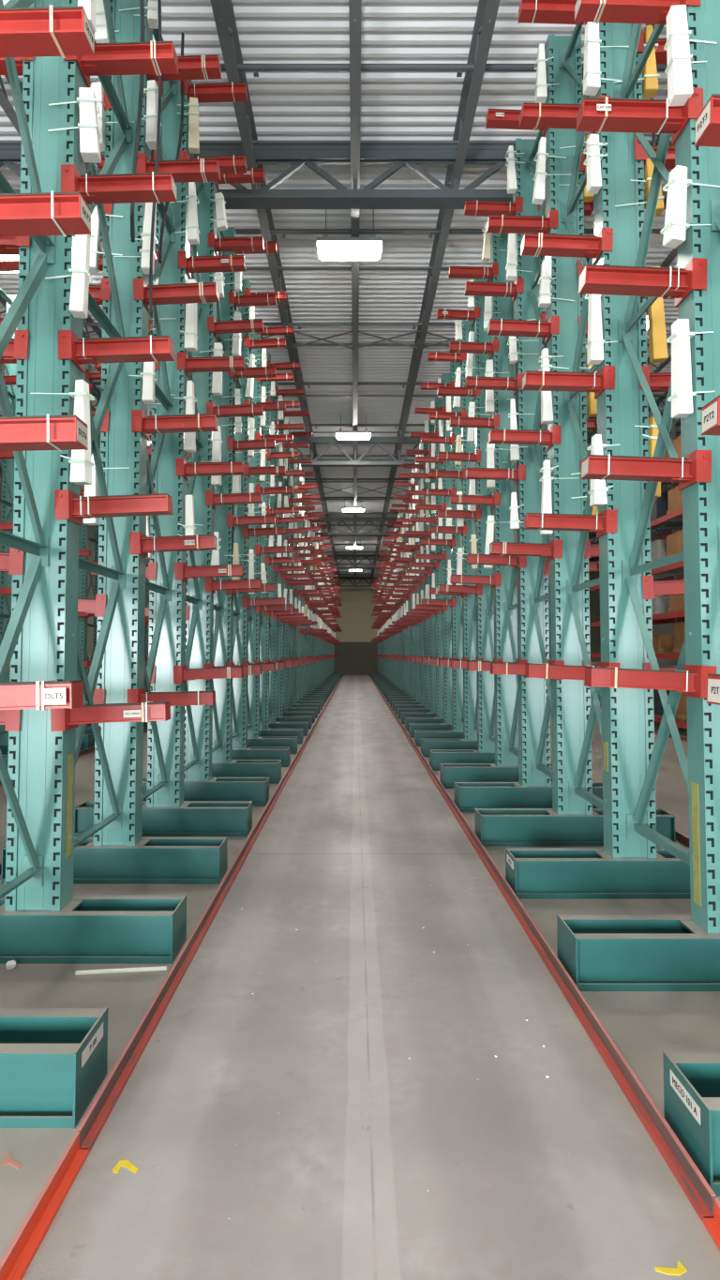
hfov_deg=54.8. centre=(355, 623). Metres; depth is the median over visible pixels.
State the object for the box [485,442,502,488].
foam block
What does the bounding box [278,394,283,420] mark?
foam block
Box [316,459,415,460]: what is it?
bar
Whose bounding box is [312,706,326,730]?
rail
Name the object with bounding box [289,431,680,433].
bar
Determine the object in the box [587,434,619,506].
foam block
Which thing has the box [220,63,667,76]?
pipe
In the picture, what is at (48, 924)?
rack
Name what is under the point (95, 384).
pipe
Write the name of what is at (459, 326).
foam block
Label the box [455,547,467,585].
foam block
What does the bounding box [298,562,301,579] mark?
foam block
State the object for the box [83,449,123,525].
foam block
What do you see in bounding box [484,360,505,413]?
foam block
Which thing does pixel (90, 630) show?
wall
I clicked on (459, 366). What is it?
brace
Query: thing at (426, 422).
foam block
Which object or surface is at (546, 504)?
foam block
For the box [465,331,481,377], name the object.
foam block
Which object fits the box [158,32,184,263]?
hanging cable
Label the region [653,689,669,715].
load
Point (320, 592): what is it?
rack
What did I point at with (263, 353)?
foam block
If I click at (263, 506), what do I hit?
foam block
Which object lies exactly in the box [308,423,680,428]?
pipe
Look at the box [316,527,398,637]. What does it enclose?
blocks
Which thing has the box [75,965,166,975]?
strip
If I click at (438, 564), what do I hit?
rack
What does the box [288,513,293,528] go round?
foam block
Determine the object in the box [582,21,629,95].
foam block
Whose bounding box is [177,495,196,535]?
foam block
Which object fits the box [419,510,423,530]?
foam block
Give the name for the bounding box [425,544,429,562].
foam block
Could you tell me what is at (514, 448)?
foam block
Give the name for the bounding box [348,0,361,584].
joist
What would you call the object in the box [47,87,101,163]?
foam block
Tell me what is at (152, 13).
foam block
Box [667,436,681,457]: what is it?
load
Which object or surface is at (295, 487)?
foam block
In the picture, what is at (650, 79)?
foam block
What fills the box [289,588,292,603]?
foam block
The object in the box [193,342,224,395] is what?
foam block
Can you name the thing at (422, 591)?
foam block
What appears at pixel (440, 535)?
foam block
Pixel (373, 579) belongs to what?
rack
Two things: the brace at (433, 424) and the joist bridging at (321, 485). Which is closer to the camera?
the brace at (433, 424)
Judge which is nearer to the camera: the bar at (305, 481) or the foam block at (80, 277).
the foam block at (80, 277)
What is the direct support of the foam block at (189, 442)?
attached to the rack at (164, 814)
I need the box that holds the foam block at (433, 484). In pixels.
[431,482,436,513]
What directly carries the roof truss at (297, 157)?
attached to the wall at (90, 630)
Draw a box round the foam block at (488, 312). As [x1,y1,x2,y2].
[483,296,501,331]
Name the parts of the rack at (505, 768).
plate, arm, arm, arm, arm, arm, arm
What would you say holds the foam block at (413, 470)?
attached to the rack at (416, 481)
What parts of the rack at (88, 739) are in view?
arm, arm, arm, arm, plate, arm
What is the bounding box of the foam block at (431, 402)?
[430,401,435,423]
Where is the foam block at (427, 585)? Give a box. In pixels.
[425,584,429,599]
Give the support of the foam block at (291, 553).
attached to the rack at (287, 581)
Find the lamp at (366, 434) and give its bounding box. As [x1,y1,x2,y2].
[335,414,371,439]
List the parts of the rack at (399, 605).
arm, arm, arm, arm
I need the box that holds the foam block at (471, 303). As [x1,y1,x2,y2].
[467,280,474,309]
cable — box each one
[130,0,145,242]
[149,0,161,314]
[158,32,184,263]
[231,397,234,605]
[515,336,519,624]
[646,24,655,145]
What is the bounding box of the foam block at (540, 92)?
[534,44,559,103]
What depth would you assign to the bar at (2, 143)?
8.34 m
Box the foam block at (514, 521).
[509,492,524,529]
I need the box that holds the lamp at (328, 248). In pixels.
[316,209,382,260]
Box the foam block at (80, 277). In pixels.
[45,226,95,318]
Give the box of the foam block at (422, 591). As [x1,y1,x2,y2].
[421,589,423,604]
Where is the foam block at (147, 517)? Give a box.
[145,515,151,558]
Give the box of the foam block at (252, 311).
[240,306,255,333]
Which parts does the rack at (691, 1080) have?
plate, arm, arm, arm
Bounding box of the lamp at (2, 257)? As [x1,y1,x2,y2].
[0,255,18,272]
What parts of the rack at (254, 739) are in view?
arm, arm, arm, arm, arm, arm, arm, plate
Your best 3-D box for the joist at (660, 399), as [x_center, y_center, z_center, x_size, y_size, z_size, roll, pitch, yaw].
[7.380,-4.828,24.730,0.110,0.730,61.007,0,-3,0]
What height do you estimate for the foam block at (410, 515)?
0.645 m
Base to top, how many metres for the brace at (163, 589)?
6.560 m
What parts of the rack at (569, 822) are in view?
plate, arm, arm, arm, arm, arm, arm, arm, plate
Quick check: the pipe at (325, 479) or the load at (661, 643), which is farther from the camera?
the pipe at (325, 479)
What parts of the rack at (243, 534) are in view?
arm, arm, arm, arm, arm, arm, arm, plate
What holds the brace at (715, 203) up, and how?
attached to the rack at (691, 1080)
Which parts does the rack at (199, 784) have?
arm, arm, arm, arm, arm, arm, arm, arm, arm, arm, plate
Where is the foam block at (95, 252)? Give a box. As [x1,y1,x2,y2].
[89,205,122,272]
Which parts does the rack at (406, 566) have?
arm, arm, arm, arm, arm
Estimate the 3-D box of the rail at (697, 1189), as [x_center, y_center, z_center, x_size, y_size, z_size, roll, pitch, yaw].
[0.999,1.784,5.003,0.041,0.071,6.092,0,-3,0]
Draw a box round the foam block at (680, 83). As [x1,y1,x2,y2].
[663,4,716,106]
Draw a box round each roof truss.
[0,145,667,209]
[0,436,677,466]
[85,330,671,348]
[316,516,681,535]
[326,554,599,568]
[333,576,549,587]
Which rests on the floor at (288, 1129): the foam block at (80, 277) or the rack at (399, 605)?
the rack at (399, 605)
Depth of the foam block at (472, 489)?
9.74 m
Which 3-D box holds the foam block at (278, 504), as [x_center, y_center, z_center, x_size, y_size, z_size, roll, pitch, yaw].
[-1.515,-2.535,13.813,0.090,0.562,0.085,1,-3,-20]
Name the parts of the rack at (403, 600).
arm, arm, arm, arm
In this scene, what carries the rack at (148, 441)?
on the floor at (288, 1129)
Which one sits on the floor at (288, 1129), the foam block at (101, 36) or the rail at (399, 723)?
the rail at (399, 723)
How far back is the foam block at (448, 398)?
12.26 m
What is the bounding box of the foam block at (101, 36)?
[94,0,119,43]
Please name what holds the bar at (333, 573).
attached to the joist
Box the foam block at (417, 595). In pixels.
[416,593,419,603]
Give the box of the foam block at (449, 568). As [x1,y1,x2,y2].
[446,559,456,585]
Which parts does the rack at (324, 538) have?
arm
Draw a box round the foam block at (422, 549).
[421,545,424,569]
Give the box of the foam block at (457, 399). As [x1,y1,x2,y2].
[452,366,463,408]
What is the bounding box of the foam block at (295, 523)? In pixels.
[294,522,297,538]
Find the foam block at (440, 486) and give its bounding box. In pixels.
[437,478,442,489]
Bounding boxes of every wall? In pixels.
[0,467,149,674]
[334,579,377,674]
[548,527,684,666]
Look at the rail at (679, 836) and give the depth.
5.87 m
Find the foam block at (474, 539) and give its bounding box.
[469,534,481,569]
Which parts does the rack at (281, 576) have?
arm, arm, arm, arm, arm, arm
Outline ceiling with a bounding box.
[0,0,680,576]
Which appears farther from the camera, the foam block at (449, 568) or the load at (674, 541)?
the load at (674, 541)
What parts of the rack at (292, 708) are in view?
arm, arm, arm, arm, arm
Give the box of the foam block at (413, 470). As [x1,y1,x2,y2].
[410,468,414,483]
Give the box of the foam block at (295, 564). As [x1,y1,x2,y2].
[293,562,297,579]
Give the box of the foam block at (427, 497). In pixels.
[425,496,429,524]
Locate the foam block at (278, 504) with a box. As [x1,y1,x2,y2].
[276,481,282,507]
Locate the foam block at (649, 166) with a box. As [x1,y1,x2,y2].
[615,158,664,216]
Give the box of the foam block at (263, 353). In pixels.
[255,347,267,366]
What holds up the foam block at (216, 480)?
attached to the rack at (199, 784)
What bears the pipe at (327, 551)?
attached to the wall at (90, 630)
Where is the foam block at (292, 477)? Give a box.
[290,469,293,487]
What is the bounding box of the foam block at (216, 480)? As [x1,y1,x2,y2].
[206,425,222,485]
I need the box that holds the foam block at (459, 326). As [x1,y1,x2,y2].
[454,319,463,341]
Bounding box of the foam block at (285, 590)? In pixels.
[283,588,287,603]
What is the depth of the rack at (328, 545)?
28.65 m
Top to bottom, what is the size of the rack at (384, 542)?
6.900 m
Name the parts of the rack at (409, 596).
arm, arm, arm, arm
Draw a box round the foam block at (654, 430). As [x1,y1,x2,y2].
[634,415,661,498]
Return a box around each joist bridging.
[308,484,406,495]
[319,527,392,532]
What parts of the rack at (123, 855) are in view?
plate, arm, arm, arm, arm, arm, arm, arm, arm, plate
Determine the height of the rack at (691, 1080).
7.080 m
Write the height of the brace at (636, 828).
6.560 m
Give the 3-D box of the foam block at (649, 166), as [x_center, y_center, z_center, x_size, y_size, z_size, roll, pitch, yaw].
[1.964,-3.030,4.829,0.324,0.386,0.097,0,-3,6]
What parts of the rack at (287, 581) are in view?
arm, arm, arm, arm, arm, arm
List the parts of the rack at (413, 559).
arm, arm, arm, arm, arm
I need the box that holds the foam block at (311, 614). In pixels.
[310,610,313,627]
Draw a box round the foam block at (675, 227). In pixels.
[660,165,719,248]
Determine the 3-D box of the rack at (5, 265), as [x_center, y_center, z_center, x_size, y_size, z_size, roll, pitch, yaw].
[-5.180,-1.536,9.291,1.516,7.080,0.306,0,-3,0]
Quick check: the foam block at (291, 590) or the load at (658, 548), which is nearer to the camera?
the load at (658, 548)
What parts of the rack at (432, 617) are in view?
arm, arm, arm, arm, arm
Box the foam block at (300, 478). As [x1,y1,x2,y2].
[299,463,302,481]
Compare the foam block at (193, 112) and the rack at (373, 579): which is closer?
the foam block at (193, 112)
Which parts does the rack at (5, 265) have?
arm, arm, arm, arm, arm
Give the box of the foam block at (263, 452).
[254,449,267,481]
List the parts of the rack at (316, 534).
arm, arm, arm, arm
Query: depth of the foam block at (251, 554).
9.97 m
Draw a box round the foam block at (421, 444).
[419,442,423,456]
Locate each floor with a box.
[0,674,719,1279]
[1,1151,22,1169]
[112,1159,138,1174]
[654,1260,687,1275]
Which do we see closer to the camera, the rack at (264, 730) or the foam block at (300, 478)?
the rack at (264, 730)
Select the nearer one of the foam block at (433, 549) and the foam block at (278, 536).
the foam block at (278, 536)
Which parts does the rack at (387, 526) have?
arm, arm, arm, arm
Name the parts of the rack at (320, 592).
arm, arm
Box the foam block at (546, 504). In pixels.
[539,459,558,535]
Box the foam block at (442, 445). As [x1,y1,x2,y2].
[438,420,445,451]
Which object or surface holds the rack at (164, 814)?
on the floor at (288, 1129)
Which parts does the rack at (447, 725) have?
arm, arm, arm, arm, arm, arm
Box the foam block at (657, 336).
[647,266,668,362]
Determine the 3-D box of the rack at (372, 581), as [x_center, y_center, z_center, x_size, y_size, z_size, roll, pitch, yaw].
[1.856,0.203,47.054,1.600,6.900,0.300,0,-3,0]
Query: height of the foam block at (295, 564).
0.484 m
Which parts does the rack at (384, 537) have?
arm, arm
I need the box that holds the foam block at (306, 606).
[304,604,307,616]
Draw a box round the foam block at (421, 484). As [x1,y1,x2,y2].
[420,470,423,496]
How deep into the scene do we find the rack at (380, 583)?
48.23 m
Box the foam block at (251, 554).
[242,549,255,594]
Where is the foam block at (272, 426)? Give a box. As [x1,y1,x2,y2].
[262,421,275,434]
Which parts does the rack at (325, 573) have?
arm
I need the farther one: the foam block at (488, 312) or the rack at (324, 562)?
the rack at (324, 562)
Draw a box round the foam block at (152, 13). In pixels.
[119,0,158,29]
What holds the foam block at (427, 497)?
attached to the rack at (432, 617)
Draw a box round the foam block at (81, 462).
[30,379,94,484]
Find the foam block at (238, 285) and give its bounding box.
[223,271,242,291]
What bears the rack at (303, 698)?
on the floor at (288, 1129)
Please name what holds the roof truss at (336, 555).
attached to the wall at (90, 630)
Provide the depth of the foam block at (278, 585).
13.67 m
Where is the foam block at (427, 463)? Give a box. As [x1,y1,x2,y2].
[425,462,430,481]
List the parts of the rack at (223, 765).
arm, arm, arm, arm, arm, arm, arm, plate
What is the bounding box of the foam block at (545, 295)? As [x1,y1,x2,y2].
[537,260,574,307]
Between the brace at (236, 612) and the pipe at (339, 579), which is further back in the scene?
the pipe at (339, 579)
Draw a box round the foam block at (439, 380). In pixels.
[437,377,442,398]
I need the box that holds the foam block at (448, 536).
[445,507,453,540]
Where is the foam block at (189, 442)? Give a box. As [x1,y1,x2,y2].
[174,380,196,451]
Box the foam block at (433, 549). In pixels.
[431,532,436,551]
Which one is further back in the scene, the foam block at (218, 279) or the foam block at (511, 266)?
the foam block at (218, 279)
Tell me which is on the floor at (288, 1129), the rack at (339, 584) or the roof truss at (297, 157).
the rack at (339, 584)
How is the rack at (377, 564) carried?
on the floor at (288, 1129)
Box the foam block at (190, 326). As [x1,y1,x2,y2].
[180,279,197,351]
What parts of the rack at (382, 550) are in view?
arm, arm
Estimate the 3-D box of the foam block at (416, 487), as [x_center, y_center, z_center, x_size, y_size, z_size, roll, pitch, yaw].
[1.646,-3.393,18.529,0.095,0.560,0.085,1,-3,8]
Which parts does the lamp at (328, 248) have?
hanging rod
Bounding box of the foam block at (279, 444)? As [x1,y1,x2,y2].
[278,442,283,466]
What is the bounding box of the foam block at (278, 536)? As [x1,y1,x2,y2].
[276,535,281,557]
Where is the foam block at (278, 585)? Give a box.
[277,583,281,597]
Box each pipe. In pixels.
[82,322,673,329]
[92,382,421,387]
[100,228,662,238]
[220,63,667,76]
[299,454,588,458]
[304,478,588,481]
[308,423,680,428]
[316,524,391,527]
[320,535,662,537]
[323,496,395,499]
[324,543,381,544]
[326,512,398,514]
[327,551,386,553]
[331,564,376,565]
[332,573,375,575]
[335,558,599,560]
[339,578,373,580]
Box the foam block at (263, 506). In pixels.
[254,501,267,537]
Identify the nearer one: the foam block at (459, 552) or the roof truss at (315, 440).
the foam block at (459, 552)
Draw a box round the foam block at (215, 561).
[210,531,221,565]
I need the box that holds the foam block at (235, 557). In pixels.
[225,542,240,579]
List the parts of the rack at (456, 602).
arm, arm, arm, arm, arm, arm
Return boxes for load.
[650,492,682,527]
[650,539,683,572]
[651,595,669,614]
[652,634,674,652]
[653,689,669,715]
[661,451,677,483]
[666,485,682,515]
[666,529,683,557]
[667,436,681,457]
[667,594,684,612]
[673,621,685,652]
[674,692,687,720]
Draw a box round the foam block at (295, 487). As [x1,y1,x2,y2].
[294,485,300,505]
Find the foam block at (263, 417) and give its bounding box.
[255,386,267,426]
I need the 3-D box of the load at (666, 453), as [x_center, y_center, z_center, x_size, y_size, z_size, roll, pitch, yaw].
[6.700,-3.360,14.961,0.876,0.474,0.940,0,-3,0]
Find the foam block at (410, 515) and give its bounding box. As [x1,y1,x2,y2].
[408,503,412,523]
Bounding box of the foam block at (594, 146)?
[583,134,607,194]
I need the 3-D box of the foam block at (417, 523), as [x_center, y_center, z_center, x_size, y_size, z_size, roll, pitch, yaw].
[1.653,-2.491,18.463,0.090,0.640,0.085,0,-2,-5]
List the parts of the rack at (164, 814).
plate, arm, arm, arm, arm, arm, arm, arm, arm, arm, arm, arm, plate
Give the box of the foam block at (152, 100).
[141,79,161,150]
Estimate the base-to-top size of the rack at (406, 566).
6.900 m
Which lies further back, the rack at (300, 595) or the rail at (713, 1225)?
the rack at (300, 595)
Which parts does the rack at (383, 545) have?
arm, arm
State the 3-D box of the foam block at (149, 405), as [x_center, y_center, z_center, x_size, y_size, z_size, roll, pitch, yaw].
[-1.805,-1.961,6.304,0.335,0.383,0.094,0,-3,4]
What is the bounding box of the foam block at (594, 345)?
[585,293,617,364]
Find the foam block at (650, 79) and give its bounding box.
[613,25,659,98]
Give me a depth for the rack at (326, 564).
38.58 m
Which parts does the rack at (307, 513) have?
arm, arm, arm, arm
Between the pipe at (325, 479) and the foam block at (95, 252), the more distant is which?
the pipe at (325, 479)
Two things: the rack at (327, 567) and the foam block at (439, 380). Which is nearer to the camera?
the foam block at (439, 380)
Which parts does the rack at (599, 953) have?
plate, arm, arm, arm, arm, arm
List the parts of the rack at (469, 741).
plate, arm, arm, arm, arm, arm, arm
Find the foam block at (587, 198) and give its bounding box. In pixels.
[559,134,593,202]
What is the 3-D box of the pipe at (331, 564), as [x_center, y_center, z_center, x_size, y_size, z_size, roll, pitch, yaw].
[1.750,-3.746,44.756,26.500,0.110,0.064,0,-3,0]
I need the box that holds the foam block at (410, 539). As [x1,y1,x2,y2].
[408,538,411,555]
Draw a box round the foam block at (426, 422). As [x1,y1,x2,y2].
[424,420,428,432]
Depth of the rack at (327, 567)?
39.87 m
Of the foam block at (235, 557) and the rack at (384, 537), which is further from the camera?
the rack at (384, 537)
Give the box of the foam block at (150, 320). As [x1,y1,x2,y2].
[149,314,176,336]
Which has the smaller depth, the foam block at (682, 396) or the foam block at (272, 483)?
the foam block at (682, 396)
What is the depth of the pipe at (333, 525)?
31.25 m
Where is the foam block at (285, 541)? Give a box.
[282,539,286,565]
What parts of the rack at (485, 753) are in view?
plate, arm, arm, arm, arm, arm, arm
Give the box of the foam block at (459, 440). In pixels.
[454,435,466,466]
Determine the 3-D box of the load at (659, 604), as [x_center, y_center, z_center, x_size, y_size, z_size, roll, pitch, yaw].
[6.700,-0.371,14.830,0.884,0.390,0.736,0,-3,0]
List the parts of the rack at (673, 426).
post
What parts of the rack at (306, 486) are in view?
arm, arm, arm, arm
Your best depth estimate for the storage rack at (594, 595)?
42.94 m
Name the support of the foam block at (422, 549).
attached to the rack at (426, 578)
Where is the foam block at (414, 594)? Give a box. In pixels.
[412,593,415,608]
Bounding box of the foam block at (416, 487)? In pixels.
[415,485,419,498]
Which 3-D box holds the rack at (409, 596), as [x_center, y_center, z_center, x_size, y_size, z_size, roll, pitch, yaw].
[1.856,-0.882,22.218,1.600,6.900,0.300,0,-3,0]
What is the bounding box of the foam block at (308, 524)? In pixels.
[307,520,310,537]
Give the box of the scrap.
[5,960,15,969]
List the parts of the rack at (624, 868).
plate, arm, arm, arm, arm, arm, arm, arm, arm, arm, arm, arm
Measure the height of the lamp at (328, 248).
0.660 m
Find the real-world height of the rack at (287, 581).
7.080 m
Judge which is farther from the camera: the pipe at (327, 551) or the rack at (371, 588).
the rack at (371, 588)
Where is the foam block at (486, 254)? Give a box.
[481,221,500,262]
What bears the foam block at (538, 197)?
attached to the rack at (569, 822)
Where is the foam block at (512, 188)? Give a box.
[505,145,525,194]
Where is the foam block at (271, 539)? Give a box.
[268,524,274,546]
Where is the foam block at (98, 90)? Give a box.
[91,81,134,151]
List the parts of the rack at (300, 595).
arm, arm, arm, arm, arm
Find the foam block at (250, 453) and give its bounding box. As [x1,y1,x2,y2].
[247,418,255,457]
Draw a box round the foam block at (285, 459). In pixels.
[283,458,287,479]
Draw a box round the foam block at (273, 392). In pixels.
[265,381,276,396]
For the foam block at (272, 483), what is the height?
0.560 m
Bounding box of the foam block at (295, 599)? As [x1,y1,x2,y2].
[294,597,297,608]
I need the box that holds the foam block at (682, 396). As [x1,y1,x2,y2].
[666,318,714,418]
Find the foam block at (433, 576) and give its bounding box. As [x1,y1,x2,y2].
[431,572,435,599]
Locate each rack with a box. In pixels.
[0,0,186,963]
[0,0,227,884]
[0,5,107,1129]
[0,260,18,767]
[0,294,17,754]
[74,79,252,836]
[76,363,101,733]
[77,383,94,750]
[86,388,101,725]
[142,167,269,805]
[143,413,151,726]
[144,435,150,664]
[211,226,281,783]
[232,279,290,767]
[247,326,297,753]
[259,352,302,744]
[269,381,307,736]
[276,410,312,728]
[283,421,315,722]
[288,448,317,718]
[293,463,320,713]
[297,477,322,709]
[301,483,324,707]
[304,493,326,703]
[307,505,327,701]
[309,523,329,698]
[312,524,330,696]
[314,524,331,694]
[316,530,331,692]
[317,542,332,691]
[318,535,333,689]
[320,556,334,688]
[321,556,335,687]
[323,555,336,685]
[324,561,336,680]
[325,564,337,683]
[326,564,338,682]
[327,567,338,677]
[328,574,339,680]
[329,577,338,676]
[330,577,340,678]
[331,583,340,675]
[331,583,341,674]
[331,584,341,677]
[332,587,340,644]
[332,589,342,676]
[333,592,343,675]
[369,587,379,675]
[369,588,378,672]
[370,583,379,673]
[370,583,380,677]
[371,580,381,677]
[371,581,381,674]
[372,572,383,679]
[373,572,384,677]
[373,572,385,680]
[373,578,382,675]
[374,565,387,682]
[374,569,386,677]
[375,563,388,683]
[376,548,391,681]
[376,548,391,686]
[376,558,390,684]
[377,548,393,688]
[378,540,395,689]
[379,539,397,691]
[380,529,399,692]
[382,528,401,694]
[383,516,403,696]
[385,507,406,699]
[386,502,408,701]
[388,488,412,704]
[390,486,415,707]
[391,468,420,710]
[394,462,424,714]
[397,442,429,719]
[400,420,436,723]
[404,396,443,730]
[408,374,452,737]
[414,352,463,746]
[421,319,477,756]
[429,278,495,770]
[439,232,552,788]
[454,138,602,812]
[474,34,676,845]
[505,0,691,899]
[557,0,719,991]
[590,419,678,721]
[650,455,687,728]
[662,93,719,1196]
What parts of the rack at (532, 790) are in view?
plate, arm, arm, arm, arm, arm, arm, arm, arm, arm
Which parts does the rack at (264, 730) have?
arm, arm, arm, arm, arm, arm, arm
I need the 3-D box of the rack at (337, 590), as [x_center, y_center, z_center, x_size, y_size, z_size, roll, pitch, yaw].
[-1.704,0.324,49.831,1.500,6.900,0.300,0,-3,0]
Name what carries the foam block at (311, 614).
attached to the rack at (311, 520)
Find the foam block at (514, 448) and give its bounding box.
[508,398,535,462]
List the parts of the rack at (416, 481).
arm, arm, arm, arm, arm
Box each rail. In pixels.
[0,727,147,786]
[0,1131,88,1279]
[76,781,284,1152]
[281,727,314,786]
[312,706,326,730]
[325,694,332,707]
[381,693,390,707]
[389,706,405,731]
[403,728,443,791]
[439,785,715,1220]
[550,761,690,847]
[654,729,687,741]
[703,1197,719,1249]
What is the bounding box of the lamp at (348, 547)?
[346,544,362,548]
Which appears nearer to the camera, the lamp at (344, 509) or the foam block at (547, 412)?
the foam block at (547, 412)
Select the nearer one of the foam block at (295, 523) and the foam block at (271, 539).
the foam block at (271, 539)
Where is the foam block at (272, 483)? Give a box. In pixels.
[267,465,275,496]
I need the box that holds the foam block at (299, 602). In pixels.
[298,601,301,613]
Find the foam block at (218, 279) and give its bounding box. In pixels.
[210,271,225,298]
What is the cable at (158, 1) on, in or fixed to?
hanging from the rack at (123, 855)
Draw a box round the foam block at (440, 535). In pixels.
[437,517,442,539]
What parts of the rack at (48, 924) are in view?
arm, arm, arm, arm, arm, arm, arm, arm, arm, arm, plate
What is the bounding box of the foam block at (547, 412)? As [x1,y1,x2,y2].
[538,347,569,423]
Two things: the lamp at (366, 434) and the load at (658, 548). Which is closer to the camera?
the load at (658, 548)
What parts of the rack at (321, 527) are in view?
arm, arm, arm, arm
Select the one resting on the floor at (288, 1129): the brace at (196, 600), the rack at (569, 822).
the rack at (569, 822)
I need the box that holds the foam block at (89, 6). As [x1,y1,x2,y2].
[77,0,95,31]
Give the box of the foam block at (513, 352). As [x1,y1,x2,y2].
[507,335,538,363]
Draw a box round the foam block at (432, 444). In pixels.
[431,443,435,469]
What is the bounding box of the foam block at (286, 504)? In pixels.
[284,496,288,517]
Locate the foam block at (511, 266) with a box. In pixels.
[505,233,531,280]
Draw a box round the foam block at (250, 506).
[244,482,255,515]
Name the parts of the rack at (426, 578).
arm, arm, arm, arm, arm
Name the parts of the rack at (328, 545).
arm, arm, arm, arm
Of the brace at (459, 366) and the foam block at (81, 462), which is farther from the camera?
the brace at (459, 366)
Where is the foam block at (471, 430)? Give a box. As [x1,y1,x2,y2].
[466,402,489,442]
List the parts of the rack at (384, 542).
arm, arm, arm, arm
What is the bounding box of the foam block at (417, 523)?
[415,522,419,542]
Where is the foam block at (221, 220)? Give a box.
[210,192,227,230]
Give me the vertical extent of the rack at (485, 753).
7.080 m
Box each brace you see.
[0,0,54,899]
[0,287,15,734]
[74,0,131,847]
[87,382,101,677]
[142,28,177,800]
[146,441,150,665]
[184,153,205,771]
[212,228,225,752]
[232,288,242,739]
[247,332,255,730]
[259,426,263,722]
[269,449,271,716]
[276,476,279,710]
[433,423,436,707]
[439,404,443,712]
[447,380,451,718]
[456,361,463,724]
[467,320,477,732]
[481,279,495,742]
[500,233,518,756]
[525,130,552,778]
[559,24,602,810]
[614,23,690,865]
[710,199,719,558]
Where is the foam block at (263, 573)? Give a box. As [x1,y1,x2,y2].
[254,562,268,592]
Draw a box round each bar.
[0,140,671,145]
[91,394,667,396]
[98,266,674,270]
[286,343,671,346]
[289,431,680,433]
[304,481,588,481]
[312,498,402,499]
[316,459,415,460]
[332,572,375,573]
[338,563,376,564]
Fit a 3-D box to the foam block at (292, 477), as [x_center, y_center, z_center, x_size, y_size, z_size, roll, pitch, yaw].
[-1.496,-3.338,16.335,0.090,0.560,0.085,-1,-3,-7]
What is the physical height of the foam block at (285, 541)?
0.565 m
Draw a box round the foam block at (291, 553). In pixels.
[287,552,292,573]
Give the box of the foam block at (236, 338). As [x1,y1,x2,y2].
[224,311,241,356]
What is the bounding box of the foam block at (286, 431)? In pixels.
[284,416,288,434]
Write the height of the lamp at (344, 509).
0.660 m
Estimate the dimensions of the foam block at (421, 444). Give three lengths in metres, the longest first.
0.380 x 0.095 x 0.085 m
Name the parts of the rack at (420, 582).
arm, arm, arm, arm, arm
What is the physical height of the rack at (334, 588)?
6.900 m
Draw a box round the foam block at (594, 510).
[571,472,598,514]
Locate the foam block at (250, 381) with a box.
[244,353,256,398]
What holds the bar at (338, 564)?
attached to the joist
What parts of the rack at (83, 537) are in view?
arm, arm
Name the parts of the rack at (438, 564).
arm, arm, arm, arm, arm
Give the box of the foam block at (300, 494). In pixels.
[298,493,301,513]
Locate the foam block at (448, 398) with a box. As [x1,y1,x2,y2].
[446,395,451,432]
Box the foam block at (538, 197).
[532,136,566,204]
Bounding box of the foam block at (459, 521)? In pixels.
[456,491,464,527]
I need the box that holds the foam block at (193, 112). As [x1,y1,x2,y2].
[177,97,199,153]
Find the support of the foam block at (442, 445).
attached to the rack at (447, 725)
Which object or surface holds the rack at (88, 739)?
on the floor at (288, 1129)
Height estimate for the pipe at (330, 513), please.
0.110 m
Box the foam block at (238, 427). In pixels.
[221,389,242,434]
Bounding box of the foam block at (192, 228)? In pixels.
[170,181,199,244]
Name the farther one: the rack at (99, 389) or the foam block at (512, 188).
the rack at (99, 389)
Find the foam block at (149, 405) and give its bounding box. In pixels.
[147,403,175,415]
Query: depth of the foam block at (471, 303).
9.85 m
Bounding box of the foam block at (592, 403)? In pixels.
[579,351,597,417]
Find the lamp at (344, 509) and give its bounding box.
[341,505,364,511]
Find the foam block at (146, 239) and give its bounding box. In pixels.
[113,202,157,274]
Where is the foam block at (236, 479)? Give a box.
[231,475,240,493]
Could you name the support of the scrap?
on the floor at (288, 1129)
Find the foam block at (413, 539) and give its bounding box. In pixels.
[411,526,414,544]
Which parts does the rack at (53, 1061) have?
arm, arm, arm, arm, plate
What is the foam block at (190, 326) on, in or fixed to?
attached to the rack at (164, 814)
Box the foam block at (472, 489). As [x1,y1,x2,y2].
[467,479,477,511]
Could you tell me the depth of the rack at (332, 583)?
47.20 m
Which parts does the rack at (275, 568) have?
arm, arm, arm, arm, arm, arm, arm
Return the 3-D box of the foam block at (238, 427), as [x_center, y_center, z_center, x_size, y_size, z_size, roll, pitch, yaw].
[-1.574,-2.695,8.824,0.264,0.560,0.092,-1,-3,-4]
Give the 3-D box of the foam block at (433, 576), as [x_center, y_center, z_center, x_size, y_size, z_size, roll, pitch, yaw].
[1.651,-0.739,14.697,0.090,0.640,0.085,0,-1,3]
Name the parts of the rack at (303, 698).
arm, arm, arm, arm, arm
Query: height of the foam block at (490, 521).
0.644 m
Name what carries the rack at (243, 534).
on the floor at (288, 1129)
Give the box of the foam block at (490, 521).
[483,514,495,568]
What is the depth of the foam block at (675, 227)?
3.52 m
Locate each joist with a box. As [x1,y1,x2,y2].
[0,75,152,335]
[0,295,150,460]
[82,313,151,413]
[210,0,340,584]
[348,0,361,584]
[370,0,500,584]
[587,134,671,264]
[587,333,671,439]
[646,247,677,312]
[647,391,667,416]
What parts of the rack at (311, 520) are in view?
arm, arm, arm, arm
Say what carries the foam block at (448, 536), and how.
attached to the rack at (456, 602)
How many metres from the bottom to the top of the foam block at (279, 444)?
0.643 m
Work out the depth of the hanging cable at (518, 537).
7.25 m
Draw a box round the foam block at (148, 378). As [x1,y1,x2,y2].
[128,361,157,404]

